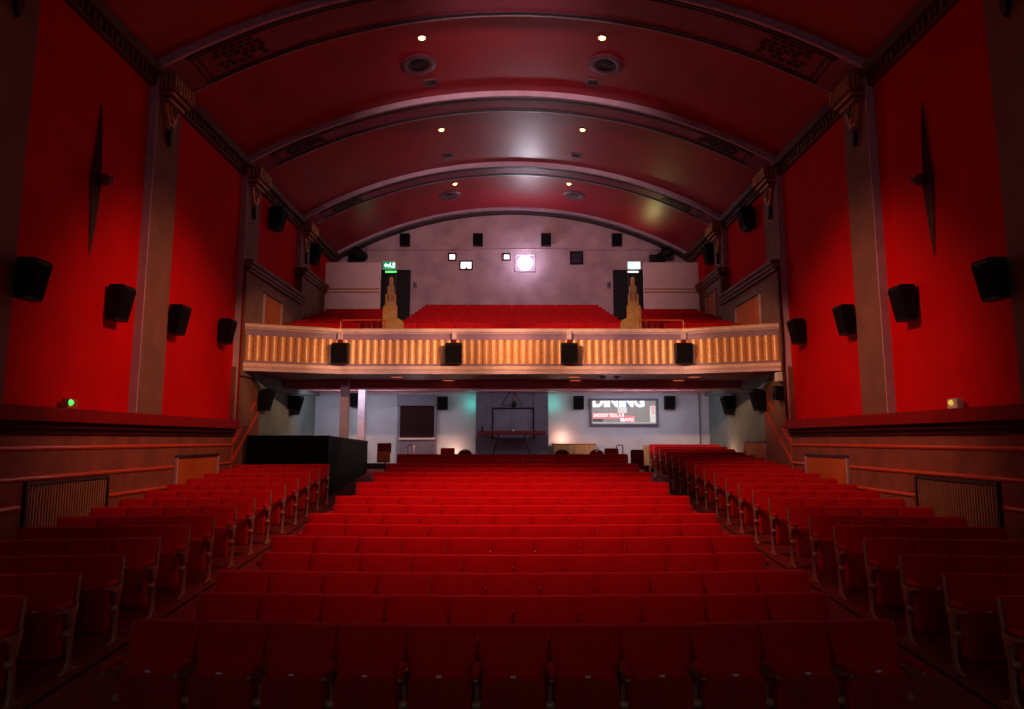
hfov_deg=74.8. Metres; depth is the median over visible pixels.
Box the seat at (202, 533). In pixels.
[174,515,215,582]
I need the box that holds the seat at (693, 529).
[680,523,722,536]
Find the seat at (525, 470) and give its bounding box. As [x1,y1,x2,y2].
[513,468,537,472]
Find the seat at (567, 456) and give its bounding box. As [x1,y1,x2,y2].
[565,454,585,458]
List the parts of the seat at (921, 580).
armrest, backrest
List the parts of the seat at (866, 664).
armrest, backrest, armrest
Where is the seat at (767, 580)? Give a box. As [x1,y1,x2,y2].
[754,570,830,620]
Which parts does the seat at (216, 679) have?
armrest, backrest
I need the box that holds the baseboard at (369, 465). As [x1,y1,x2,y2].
[367,463,388,468]
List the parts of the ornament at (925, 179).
blade, blade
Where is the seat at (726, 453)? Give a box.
[725,452,744,455]
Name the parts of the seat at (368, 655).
armrest, backrest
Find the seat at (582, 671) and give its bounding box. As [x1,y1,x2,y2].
[546,623,619,708]
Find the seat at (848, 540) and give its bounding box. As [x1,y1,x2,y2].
[833,525,878,599]
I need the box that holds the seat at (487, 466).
[478,464,500,468]
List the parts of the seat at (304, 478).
backrest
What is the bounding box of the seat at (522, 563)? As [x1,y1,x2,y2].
[513,554,563,594]
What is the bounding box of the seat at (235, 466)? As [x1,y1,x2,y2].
[234,465,257,468]
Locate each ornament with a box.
[90,101,114,254]
[908,101,933,254]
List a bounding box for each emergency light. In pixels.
[61,398,77,408]
[947,398,963,408]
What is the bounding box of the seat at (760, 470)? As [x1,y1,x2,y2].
[754,468,778,472]
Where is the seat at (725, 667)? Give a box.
[687,622,766,708]
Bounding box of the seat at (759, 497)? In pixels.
[752,490,784,543]
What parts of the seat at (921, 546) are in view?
backrest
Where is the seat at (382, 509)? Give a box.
[368,504,404,514]
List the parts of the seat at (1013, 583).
backrest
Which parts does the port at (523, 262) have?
pane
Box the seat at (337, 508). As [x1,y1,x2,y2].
[332,504,369,513]
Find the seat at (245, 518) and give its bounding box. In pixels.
[220,497,255,554]
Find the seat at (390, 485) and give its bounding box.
[384,482,412,489]
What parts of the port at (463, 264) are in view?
pane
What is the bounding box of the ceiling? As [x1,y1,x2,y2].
[102,0,921,251]
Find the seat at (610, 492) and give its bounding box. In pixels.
[607,489,637,496]
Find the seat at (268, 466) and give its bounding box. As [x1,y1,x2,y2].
[258,464,281,468]
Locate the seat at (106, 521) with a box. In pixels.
[96,516,137,526]
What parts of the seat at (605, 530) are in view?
backrest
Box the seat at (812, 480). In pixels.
[809,478,837,483]
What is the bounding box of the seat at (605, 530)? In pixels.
[597,524,639,553]
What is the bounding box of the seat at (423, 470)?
[412,468,436,472]
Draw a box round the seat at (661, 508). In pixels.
[656,504,692,513]
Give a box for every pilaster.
[0,0,40,403]
[128,73,194,414]
[232,165,271,426]
[296,221,318,267]
[705,221,727,267]
[752,165,791,426]
[829,73,895,414]
[983,0,1023,403]
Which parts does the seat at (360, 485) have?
backrest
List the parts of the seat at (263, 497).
backrest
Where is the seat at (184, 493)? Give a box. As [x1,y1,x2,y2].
[176,490,208,497]
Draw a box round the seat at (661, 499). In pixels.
[657,496,697,512]
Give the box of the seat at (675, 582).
[648,571,706,621]
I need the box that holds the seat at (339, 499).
[327,496,367,512]
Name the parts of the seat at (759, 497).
backrest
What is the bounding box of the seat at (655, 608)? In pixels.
[640,594,704,691]
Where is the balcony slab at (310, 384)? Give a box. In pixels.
[247,371,776,395]
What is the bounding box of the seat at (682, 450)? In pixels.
[678,449,697,451]
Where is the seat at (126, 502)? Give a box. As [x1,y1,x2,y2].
[119,498,153,506]
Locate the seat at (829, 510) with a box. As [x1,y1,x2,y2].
[823,506,860,515]
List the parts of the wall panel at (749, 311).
head trim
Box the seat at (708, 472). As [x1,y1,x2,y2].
[704,468,728,510]
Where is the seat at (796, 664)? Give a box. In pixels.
[756,620,838,708]
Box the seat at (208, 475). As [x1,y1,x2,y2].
[204,473,230,478]
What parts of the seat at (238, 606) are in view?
backrest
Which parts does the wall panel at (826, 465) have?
head trim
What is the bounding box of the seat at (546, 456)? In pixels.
[544,454,564,458]
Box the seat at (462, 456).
[460,454,480,458]
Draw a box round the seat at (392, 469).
[387,467,411,472]
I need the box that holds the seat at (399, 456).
[397,454,417,462]
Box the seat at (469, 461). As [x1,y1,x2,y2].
[467,459,489,463]
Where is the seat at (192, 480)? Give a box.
[186,478,214,483]
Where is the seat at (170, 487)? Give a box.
[166,484,197,490]
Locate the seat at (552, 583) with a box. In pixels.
[540,572,594,622]
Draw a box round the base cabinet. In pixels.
[552,444,595,453]
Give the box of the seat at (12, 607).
[0,595,27,708]
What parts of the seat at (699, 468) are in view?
backrest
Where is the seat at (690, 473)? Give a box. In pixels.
[686,461,708,496]
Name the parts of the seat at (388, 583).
backrest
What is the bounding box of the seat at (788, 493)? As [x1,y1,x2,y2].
[784,490,815,497]
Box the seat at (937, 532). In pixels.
[918,526,964,539]
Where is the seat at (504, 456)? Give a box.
[502,454,522,463]
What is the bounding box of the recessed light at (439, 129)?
[437,128,445,131]
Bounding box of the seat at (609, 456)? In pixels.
[607,454,627,462]
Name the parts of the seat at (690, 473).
backrest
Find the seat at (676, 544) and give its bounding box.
[667,536,711,552]
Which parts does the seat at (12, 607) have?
armrest, backrest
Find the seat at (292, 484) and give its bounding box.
[265,477,298,525]
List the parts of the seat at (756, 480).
backrest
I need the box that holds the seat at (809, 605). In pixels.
[764,591,843,707]
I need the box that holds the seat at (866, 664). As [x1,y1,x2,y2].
[823,618,928,708]
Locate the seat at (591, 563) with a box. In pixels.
[564,554,614,593]
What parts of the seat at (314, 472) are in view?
backrest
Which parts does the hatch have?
panel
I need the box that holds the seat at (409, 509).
[404,505,440,515]
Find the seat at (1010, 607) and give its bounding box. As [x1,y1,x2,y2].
[996,595,1023,708]
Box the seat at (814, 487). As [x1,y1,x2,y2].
[797,484,827,490]
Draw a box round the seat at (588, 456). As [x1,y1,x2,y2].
[586,454,606,458]
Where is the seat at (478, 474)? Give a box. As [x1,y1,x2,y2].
[474,472,499,482]
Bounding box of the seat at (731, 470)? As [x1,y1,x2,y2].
[729,468,753,472]
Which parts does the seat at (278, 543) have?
backrest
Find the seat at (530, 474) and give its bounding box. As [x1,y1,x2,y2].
[525,472,550,482]
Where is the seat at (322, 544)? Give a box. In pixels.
[313,536,358,552]
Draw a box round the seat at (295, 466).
[282,464,304,468]
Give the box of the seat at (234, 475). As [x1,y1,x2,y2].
[230,473,257,477]
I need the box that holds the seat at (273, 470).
[270,468,294,472]
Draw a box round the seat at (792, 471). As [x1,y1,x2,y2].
[779,469,803,473]
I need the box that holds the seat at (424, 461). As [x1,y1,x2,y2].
[421,459,443,463]
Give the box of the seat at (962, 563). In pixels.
[950,555,1006,643]
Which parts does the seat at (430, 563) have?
backrest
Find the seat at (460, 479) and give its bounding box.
[457,477,483,482]
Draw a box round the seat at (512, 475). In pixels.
[500,472,524,482]
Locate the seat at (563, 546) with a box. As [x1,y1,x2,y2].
[535,537,579,571]
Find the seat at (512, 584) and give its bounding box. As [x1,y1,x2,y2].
[486,573,539,622]
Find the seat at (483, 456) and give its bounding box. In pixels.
[481,454,501,463]
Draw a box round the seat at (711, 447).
[709,446,726,448]
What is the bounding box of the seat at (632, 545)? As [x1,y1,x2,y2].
[623,537,667,553]
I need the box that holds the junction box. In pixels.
[774,372,782,381]
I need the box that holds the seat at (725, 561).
[713,552,765,570]
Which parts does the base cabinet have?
door, door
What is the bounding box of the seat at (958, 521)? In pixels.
[926,516,967,526]
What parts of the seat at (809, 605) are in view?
backrest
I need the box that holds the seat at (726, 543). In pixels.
[710,535,769,565]
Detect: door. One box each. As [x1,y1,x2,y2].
[380,270,410,319]
[613,270,643,319]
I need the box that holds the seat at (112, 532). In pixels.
[103,526,147,538]
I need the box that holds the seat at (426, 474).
[423,472,448,476]
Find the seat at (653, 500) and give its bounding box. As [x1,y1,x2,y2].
[625,496,657,504]
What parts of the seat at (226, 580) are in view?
backrest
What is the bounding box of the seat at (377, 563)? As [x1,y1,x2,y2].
[360,554,411,572]
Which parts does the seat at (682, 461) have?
backrest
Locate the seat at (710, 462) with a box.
[709,461,731,464]
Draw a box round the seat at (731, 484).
[725,477,753,524]
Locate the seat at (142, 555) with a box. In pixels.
[110,538,161,618]
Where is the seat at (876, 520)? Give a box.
[848,515,888,525]
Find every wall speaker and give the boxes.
[13,257,52,301]
[106,284,135,321]
[167,304,191,335]
[218,318,236,344]
[258,389,275,410]
[269,206,287,231]
[289,396,303,414]
[309,244,322,264]
[331,343,349,363]
[350,393,357,406]
[400,233,410,246]
[437,396,447,409]
[445,343,461,363]
[473,233,482,246]
[541,233,550,246]
[560,343,577,363]
[573,396,583,408]
[611,233,621,246]
[664,396,674,408]
[674,343,692,363]
[701,244,714,264]
[720,396,734,414]
[736,206,754,231]
[748,389,765,410]
[787,318,805,344]
[832,304,856,335]
[888,284,917,321]
[971,257,1010,301]
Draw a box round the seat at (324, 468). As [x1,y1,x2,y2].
[305,464,329,503]
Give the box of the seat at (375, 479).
[373,477,400,482]
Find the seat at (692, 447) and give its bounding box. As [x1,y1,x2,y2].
[690,446,708,448]
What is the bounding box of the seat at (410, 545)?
[401,537,445,554]
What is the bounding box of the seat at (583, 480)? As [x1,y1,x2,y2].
[568,477,595,483]
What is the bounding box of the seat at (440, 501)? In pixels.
[431,497,463,505]
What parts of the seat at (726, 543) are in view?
backrest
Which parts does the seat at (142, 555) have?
backrest, armrest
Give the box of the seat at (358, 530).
[344,524,386,536]
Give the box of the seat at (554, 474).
[551,472,575,481]
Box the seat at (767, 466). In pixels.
[766,465,789,468]
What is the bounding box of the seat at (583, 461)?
[581,459,603,463]
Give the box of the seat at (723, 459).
[722,458,743,460]
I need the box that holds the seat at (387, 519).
[381,514,418,524]
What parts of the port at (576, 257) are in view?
pane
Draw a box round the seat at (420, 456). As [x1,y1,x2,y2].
[418,454,438,459]
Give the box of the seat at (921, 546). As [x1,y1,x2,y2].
[910,538,959,615]
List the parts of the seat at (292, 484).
backrest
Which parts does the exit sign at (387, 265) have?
lit panel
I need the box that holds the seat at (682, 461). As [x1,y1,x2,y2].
[678,458,700,493]
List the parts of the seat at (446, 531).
backrest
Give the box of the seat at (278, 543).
[256,535,314,566]
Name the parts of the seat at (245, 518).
backrest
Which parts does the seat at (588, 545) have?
backrest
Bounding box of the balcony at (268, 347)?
[243,323,780,374]
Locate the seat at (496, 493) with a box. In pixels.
[481,489,511,504]
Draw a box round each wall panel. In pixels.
[174,453,219,483]
[262,292,282,324]
[705,289,716,316]
[735,292,761,324]
[743,441,766,460]
[804,453,849,483]
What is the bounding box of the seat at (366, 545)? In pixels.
[357,537,402,553]
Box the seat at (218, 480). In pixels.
[214,478,242,483]
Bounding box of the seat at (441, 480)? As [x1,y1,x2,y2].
[429,477,456,483]
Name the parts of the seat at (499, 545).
backrest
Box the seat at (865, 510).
[859,506,897,515]
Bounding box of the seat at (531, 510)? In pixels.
[513,505,548,524]
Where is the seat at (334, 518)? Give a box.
[297,513,345,535]
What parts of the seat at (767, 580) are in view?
backrest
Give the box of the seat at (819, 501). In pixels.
[802,497,836,505]
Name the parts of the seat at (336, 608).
backrest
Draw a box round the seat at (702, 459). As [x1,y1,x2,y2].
[700,458,721,460]
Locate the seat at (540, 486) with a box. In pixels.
[527,483,554,496]
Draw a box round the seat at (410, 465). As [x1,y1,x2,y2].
[409,464,431,467]
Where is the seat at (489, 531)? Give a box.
[471,525,512,553]
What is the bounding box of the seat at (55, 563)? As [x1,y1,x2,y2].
[17,555,73,573]
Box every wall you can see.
[0,0,340,539]
[314,392,709,462]
[324,262,380,310]
[338,215,685,316]
[643,262,699,310]
[683,0,1023,539]
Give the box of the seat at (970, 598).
[941,573,1017,676]
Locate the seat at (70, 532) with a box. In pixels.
[59,526,105,539]
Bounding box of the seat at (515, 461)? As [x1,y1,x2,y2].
[513,459,534,463]
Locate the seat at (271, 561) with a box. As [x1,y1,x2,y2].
[260,552,311,570]
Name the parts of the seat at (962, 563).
backrest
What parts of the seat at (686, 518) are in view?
backrest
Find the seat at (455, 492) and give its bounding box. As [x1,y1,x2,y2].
[449,489,480,496]
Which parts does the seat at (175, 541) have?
backrest, armrest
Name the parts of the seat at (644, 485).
backrest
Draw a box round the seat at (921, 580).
[898,555,959,646]
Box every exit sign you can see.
[382,261,396,269]
[626,261,640,269]
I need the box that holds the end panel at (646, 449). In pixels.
[643,445,653,471]
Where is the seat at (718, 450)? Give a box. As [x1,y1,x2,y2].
[716,449,735,451]
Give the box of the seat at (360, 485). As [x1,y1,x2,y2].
[352,482,384,495]
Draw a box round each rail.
[340,319,385,328]
[407,444,414,453]
[638,319,683,328]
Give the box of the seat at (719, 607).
[702,593,769,690]
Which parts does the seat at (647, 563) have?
backrest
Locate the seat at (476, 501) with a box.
[464,497,495,513]
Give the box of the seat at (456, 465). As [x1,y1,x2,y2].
[455,464,477,467]
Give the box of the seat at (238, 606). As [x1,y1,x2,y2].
[183,591,261,706]
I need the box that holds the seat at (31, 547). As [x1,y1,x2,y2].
[16,539,67,556]
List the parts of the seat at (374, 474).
backrest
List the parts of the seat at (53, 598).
backrest, armrest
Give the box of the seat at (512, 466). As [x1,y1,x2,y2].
[501,464,523,471]
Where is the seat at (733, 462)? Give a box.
[731,461,753,464]
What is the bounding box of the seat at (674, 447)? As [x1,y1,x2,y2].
[672,446,690,448]
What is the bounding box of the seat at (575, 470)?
[563,468,587,472]
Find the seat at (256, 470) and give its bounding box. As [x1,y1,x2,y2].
[245,468,269,472]
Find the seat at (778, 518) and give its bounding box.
[768,497,803,554]
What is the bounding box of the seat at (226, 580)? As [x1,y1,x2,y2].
[196,570,271,606]
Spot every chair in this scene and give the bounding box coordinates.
[441,448,454,453]
[458,449,471,453]
[555,449,568,453]
[590,449,603,453]
[604,448,618,454]
[631,450,646,471]
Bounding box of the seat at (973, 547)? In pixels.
[956,539,1007,556]
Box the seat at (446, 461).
[444,459,466,463]
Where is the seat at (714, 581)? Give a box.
[701,571,757,593]
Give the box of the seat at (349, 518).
[344,514,381,523]
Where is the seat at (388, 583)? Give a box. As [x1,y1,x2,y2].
[376,572,431,622]
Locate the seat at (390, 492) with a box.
[387,489,417,496]
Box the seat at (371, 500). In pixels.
[367,496,399,504]
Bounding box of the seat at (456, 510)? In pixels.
[440,505,476,515]
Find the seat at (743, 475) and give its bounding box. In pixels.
[740,473,766,477]
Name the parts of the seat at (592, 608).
backrest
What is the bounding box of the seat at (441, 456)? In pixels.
[439,454,459,458]
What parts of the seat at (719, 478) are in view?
backrest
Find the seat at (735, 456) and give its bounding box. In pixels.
[734,455,754,457]
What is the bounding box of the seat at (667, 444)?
[667,444,683,445]
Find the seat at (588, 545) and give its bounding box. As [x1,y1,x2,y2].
[579,537,623,571]
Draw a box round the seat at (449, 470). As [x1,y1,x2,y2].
[437,468,461,472]
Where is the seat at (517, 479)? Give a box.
[513,477,539,482]
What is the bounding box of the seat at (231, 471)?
[220,469,244,473]
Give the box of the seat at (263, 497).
[239,490,271,543]
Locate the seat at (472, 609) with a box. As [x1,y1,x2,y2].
[449,595,512,693]
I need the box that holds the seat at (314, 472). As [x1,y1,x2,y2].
[295,468,319,510]
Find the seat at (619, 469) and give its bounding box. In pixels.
[612,467,637,472]
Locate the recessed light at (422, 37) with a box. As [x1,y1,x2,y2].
[416,34,427,41]
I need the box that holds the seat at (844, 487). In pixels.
[826,484,857,490]
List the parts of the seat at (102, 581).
backrest, armrest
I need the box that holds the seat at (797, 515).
[787,505,824,567]
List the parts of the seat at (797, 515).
backrest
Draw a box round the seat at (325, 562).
[310,553,361,571]
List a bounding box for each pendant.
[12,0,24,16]
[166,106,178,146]
[252,189,260,218]
[305,239,310,263]
[713,239,718,263]
[763,189,771,218]
[845,106,857,146]
[999,0,1011,16]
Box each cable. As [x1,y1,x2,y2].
[720,245,721,293]
[778,275,786,417]
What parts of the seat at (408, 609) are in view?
backrest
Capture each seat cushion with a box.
[0,644,6,689]
[6,609,64,659]
[74,586,111,631]
[117,666,183,708]
[119,566,149,606]
[156,551,180,586]
[186,538,206,571]
[188,668,254,708]
[206,527,229,557]
[229,517,248,545]
[248,508,265,534]
[260,670,325,708]
[265,500,280,524]
[280,494,293,516]
[293,488,305,509]
[310,482,315,502]
[316,478,325,497]
[333,671,397,708]
[407,672,470,708]
[482,672,544,708]
[556,672,619,708]
[628,671,693,708]
[668,463,671,478]
[682,470,689,487]
[690,474,698,492]
[698,478,707,497]
[701,670,766,708]
[708,482,715,502]
[718,488,730,509]
[730,494,743,516]
[743,500,758,524]
[758,508,775,534]
[772,668,838,708]
[775,517,794,545]
[794,527,817,557]
[817,538,837,571]
[842,666,908,708]
[843,551,867,586]
[874,566,904,606]
[912,586,949,631]
[959,609,1017,659]
[1017,644,1023,689]
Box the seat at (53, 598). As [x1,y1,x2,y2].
[4,573,82,676]
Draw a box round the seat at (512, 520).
[494,515,530,536]
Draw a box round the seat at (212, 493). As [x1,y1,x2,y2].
[208,490,239,497]
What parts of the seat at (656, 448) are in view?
backrest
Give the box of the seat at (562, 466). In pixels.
[547,464,569,468]
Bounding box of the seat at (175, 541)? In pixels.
[145,525,190,599]
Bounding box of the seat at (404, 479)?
[401,477,428,482]
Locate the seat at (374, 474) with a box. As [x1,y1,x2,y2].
[372,472,397,481]
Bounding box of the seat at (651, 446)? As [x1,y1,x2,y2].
[649,444,666,471]
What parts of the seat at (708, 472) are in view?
backrest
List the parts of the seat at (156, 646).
armrest, backrest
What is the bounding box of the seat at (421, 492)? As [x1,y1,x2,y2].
[418,489,449,496]
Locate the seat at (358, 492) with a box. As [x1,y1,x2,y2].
[355,489,386,496]
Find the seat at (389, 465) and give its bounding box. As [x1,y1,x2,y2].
[385,463,408,471]
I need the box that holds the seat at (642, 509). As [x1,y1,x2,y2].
[620,504,656,514]
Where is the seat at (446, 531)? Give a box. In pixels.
[428,525,470,553]
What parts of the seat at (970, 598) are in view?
armrest, backrest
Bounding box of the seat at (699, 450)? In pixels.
[697,449,716,451]
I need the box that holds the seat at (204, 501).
[187,497,221,505]
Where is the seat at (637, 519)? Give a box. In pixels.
[606,514,643,524]
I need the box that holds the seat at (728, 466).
[719,464,741,468]
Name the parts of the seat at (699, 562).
backrest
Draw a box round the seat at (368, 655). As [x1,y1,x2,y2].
[319,623,407,708]
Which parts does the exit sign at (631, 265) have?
lit panel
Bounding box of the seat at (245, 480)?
[242,478,270,483]
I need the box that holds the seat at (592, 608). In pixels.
[577,594,640,693]
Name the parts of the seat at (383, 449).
backrest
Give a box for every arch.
[158,0,865,93]
[249,91,774,172]
[303,161,720,224]
[337,207,686,260]
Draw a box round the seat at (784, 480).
[781,478,809,483]
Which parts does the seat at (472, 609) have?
backrest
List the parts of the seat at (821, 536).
armrest, backrest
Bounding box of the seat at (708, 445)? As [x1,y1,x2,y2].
[702,444,718,446]
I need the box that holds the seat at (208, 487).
[196,484,226,490]
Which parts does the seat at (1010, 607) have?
backrest, armrest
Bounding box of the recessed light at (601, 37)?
[596,34,607,41]
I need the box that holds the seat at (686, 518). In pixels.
[679,513,727,535]
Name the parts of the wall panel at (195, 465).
head trim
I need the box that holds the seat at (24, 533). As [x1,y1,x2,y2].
[16,527,62,539]
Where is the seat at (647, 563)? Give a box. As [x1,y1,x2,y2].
[614,554,665,593]
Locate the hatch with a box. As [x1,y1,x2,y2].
[396,395,437,462]
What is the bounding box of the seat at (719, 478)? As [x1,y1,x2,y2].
[714,473,740,517]
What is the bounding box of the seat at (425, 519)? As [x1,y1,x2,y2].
[419,514,456,524]
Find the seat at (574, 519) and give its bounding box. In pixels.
[569,514,606,536]
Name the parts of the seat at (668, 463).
backrest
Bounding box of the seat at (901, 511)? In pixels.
[896,507,933,516]
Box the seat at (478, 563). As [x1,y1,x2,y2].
[462,554,512,594]
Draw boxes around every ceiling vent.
[400,54,435,74]
[423,78,438,87]
[438,191,460,199]
[442,152,453,158]
[563,191,585,199]
[570,152,581,158]
[585,78,600,87]
[588,54,623,74]
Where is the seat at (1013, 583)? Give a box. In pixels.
[999,574,1023,676]
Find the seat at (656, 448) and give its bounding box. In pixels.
[654,446,671,476]
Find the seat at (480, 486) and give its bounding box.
[470,483,497,489]
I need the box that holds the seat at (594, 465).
[593,464,615,467]
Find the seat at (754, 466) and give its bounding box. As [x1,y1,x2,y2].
[742,464,765,468]
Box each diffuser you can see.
[407,59,428,70]
[443,193,455,198]
[568,193,580,198]
[595,59,616,70]
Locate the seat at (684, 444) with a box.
[684,444,701,445]
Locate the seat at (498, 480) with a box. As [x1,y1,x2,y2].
[485,477,511,483]
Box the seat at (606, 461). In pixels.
[603,459,626,463]
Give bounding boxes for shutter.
[400,406,433,437]
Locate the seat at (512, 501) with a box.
[497,497,528,514]
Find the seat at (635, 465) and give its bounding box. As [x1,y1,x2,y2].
[616,463,638,471]
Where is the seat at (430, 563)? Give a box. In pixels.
[411,554,461,593]
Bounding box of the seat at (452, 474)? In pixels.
[449,472,473,482]
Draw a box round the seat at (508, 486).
[498,483,526,496]
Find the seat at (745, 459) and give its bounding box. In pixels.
[743,458,764,460]
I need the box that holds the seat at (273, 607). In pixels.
[254,593,323,697]
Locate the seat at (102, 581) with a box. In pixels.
[63,555,125,646]
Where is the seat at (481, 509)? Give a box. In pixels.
[477,505,511,514]
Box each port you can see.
[448,253,456,260]
[459,260,472,269]
[503,253,510,260]
[515,254,534,271]
[570,251,582,264]
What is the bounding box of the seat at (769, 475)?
[766,473,793,477]
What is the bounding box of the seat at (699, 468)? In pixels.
[694,464,718,503]
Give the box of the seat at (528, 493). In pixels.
[513,489,543,497]
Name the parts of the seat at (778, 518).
backrest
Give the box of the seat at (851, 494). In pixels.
[847,491,879,498]
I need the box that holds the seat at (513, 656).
[471,623,548,708]
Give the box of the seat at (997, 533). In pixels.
[961,527,1007,539]
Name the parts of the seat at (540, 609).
backrest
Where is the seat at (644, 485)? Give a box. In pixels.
[640,482,672,495]
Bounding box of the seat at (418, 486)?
[413,483,440,489]
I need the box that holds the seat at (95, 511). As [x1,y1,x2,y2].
[90,507,127,516]
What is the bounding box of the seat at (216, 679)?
[170,620,270,708]
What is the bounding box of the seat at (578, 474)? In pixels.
[576,472,601,476]
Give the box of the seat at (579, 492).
[575,489,606,496]
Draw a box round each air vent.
[19,475,110,527]
[913,475,1004,527]
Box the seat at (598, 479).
[596,477,623,482]
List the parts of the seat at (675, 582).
backrest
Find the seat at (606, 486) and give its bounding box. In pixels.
[584,483,611,489]
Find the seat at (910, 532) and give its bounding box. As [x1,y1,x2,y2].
[876,526,920,538]
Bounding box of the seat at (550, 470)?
[538,468,562,472]
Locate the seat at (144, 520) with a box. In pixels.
[135,515,175,525]
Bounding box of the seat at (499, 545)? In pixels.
[491,537,534,572]
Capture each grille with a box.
[27,262,52,299]
[117,288,135,320]
[177,308,191,333]
[226,322,236,342]
[266,392,275,409]
[278,209,287,230]
[296,398,303,413]
[315,247,322,263]
[332,345,346,361]
[400,234,408,244]
[438,398,446,408]
[474,234,481,244]
[542,234,549,244]
[562,345,576,361]
[574,398,582,408]
[613,234,621,244]
[666,398,674,408]
[677,345,691,361]
[701,247,708,263]
[720,398,727,413]
[736,209,745,230]
[748,392,757,409]
[787,322,797,342]
[832,308,846,333]
[888,288,906,320]
[971,262,996,299]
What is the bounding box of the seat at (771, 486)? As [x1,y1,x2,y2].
[768,483,797,489]
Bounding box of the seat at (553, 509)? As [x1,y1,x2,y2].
[549,505,584,524]
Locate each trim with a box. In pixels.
[22,477,371,708]
[653,478,1001,708]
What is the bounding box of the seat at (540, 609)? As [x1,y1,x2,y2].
[514,595,576,693]
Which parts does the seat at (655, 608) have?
backrest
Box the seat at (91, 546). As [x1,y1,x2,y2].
[64,538,113,555]
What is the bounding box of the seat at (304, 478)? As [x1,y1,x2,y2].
[283,473,309,517]
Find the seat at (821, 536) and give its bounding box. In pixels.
[808,515,849,582]
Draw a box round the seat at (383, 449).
[377,443,390,470]
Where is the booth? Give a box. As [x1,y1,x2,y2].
[245,435,367,497]
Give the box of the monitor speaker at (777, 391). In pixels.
[772,386,783,399]
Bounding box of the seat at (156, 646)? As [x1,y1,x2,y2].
[98,619,202,708]
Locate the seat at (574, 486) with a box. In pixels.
[555,483,583,489]
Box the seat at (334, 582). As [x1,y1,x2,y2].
[322,571,377,594]
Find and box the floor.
[0,469,1023,708]
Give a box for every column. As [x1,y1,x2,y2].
[339,380,350,437]
[357,390,366,440]
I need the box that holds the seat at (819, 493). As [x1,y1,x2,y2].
[815,490,847,497]
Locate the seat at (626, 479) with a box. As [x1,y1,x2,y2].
[624,477,651,482]
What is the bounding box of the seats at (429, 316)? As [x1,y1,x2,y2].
[283,305,740,328]
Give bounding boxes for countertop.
[398,438,433,439]
[552,444,595,444]
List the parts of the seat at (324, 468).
backrest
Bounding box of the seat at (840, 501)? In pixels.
[835,498,870,505]
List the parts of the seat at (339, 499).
backrest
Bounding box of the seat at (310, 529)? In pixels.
[302,523,345,536]
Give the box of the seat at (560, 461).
[558,459,580,463]
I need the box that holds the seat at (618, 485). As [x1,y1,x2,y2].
[612,482,640,489]
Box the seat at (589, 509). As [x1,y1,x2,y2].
[585,505,620,514]
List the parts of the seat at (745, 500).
backrest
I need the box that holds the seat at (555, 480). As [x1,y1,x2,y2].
[541,477,568,488]
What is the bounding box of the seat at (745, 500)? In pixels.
[738,483,768,533]
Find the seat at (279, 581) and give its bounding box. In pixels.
[268,571,324,593]
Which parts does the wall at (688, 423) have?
picture rail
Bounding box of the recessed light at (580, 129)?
[578,128,586,131]
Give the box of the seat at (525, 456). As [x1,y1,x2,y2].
[523,454,543,463]
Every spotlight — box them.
[348,246,367,261]
[649,246,672,261]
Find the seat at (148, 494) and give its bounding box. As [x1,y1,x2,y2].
[144,491,176,498]
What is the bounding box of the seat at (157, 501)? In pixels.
[153,498,188,505]
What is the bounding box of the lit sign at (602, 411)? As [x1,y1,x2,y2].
[589,398,658,425]
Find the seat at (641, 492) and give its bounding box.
[638,489,669,495]
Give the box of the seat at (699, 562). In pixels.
[664,553,715,593]
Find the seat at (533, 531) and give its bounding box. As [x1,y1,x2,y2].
[513,525,554,553]
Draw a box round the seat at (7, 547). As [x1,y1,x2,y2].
[0,540,21,555]
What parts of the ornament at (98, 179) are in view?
blade, blade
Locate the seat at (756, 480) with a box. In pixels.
[753,478,781,525]
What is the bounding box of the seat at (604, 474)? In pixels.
[602,472,626,477]
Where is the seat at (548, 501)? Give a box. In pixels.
[529,497,560,505]
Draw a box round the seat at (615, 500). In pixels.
[593,496,625,504]
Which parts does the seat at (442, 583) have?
backrest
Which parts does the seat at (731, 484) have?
backrest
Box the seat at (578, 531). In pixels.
[555,525,596,553]
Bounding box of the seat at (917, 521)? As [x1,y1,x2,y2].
[886,516,927,526]
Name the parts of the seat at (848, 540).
armrest, backrest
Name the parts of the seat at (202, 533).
backrest, armrest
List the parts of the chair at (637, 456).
backrest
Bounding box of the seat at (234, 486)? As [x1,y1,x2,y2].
[226,483,255,489]
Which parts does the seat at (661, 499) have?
backrest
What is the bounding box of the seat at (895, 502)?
[870,498,904,506]
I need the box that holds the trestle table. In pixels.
[477,431,545,453]
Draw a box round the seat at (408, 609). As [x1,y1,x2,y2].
[385,594,449,693]
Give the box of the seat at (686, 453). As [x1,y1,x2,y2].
[685,452,704,454]
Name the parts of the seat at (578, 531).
backrest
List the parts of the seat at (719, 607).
backrest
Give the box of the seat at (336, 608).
[321,594,386,692]
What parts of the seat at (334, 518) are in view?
backrest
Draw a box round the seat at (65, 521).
[56,516,97,526]
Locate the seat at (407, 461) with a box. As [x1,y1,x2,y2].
[398,459,420,463]
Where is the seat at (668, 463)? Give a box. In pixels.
[665,451,684,482]
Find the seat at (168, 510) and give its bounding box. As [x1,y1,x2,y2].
[163,506,200,515]
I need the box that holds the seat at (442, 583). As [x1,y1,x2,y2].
[431,572,485,622]
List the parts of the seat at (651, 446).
backrest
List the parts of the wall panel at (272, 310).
head trim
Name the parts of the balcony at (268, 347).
post, post, rail, fluted panel, moulding, post, post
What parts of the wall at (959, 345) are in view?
dado rail, dado rail, dado rail, cornice, dado rail, ledge bed mould, dado rail, dado rail, dado rail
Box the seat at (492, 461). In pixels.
[490,459,511,463]
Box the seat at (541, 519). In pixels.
[532,514,568,536]
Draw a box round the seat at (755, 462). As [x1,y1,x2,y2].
[754,461,776,464]
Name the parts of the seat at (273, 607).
backrest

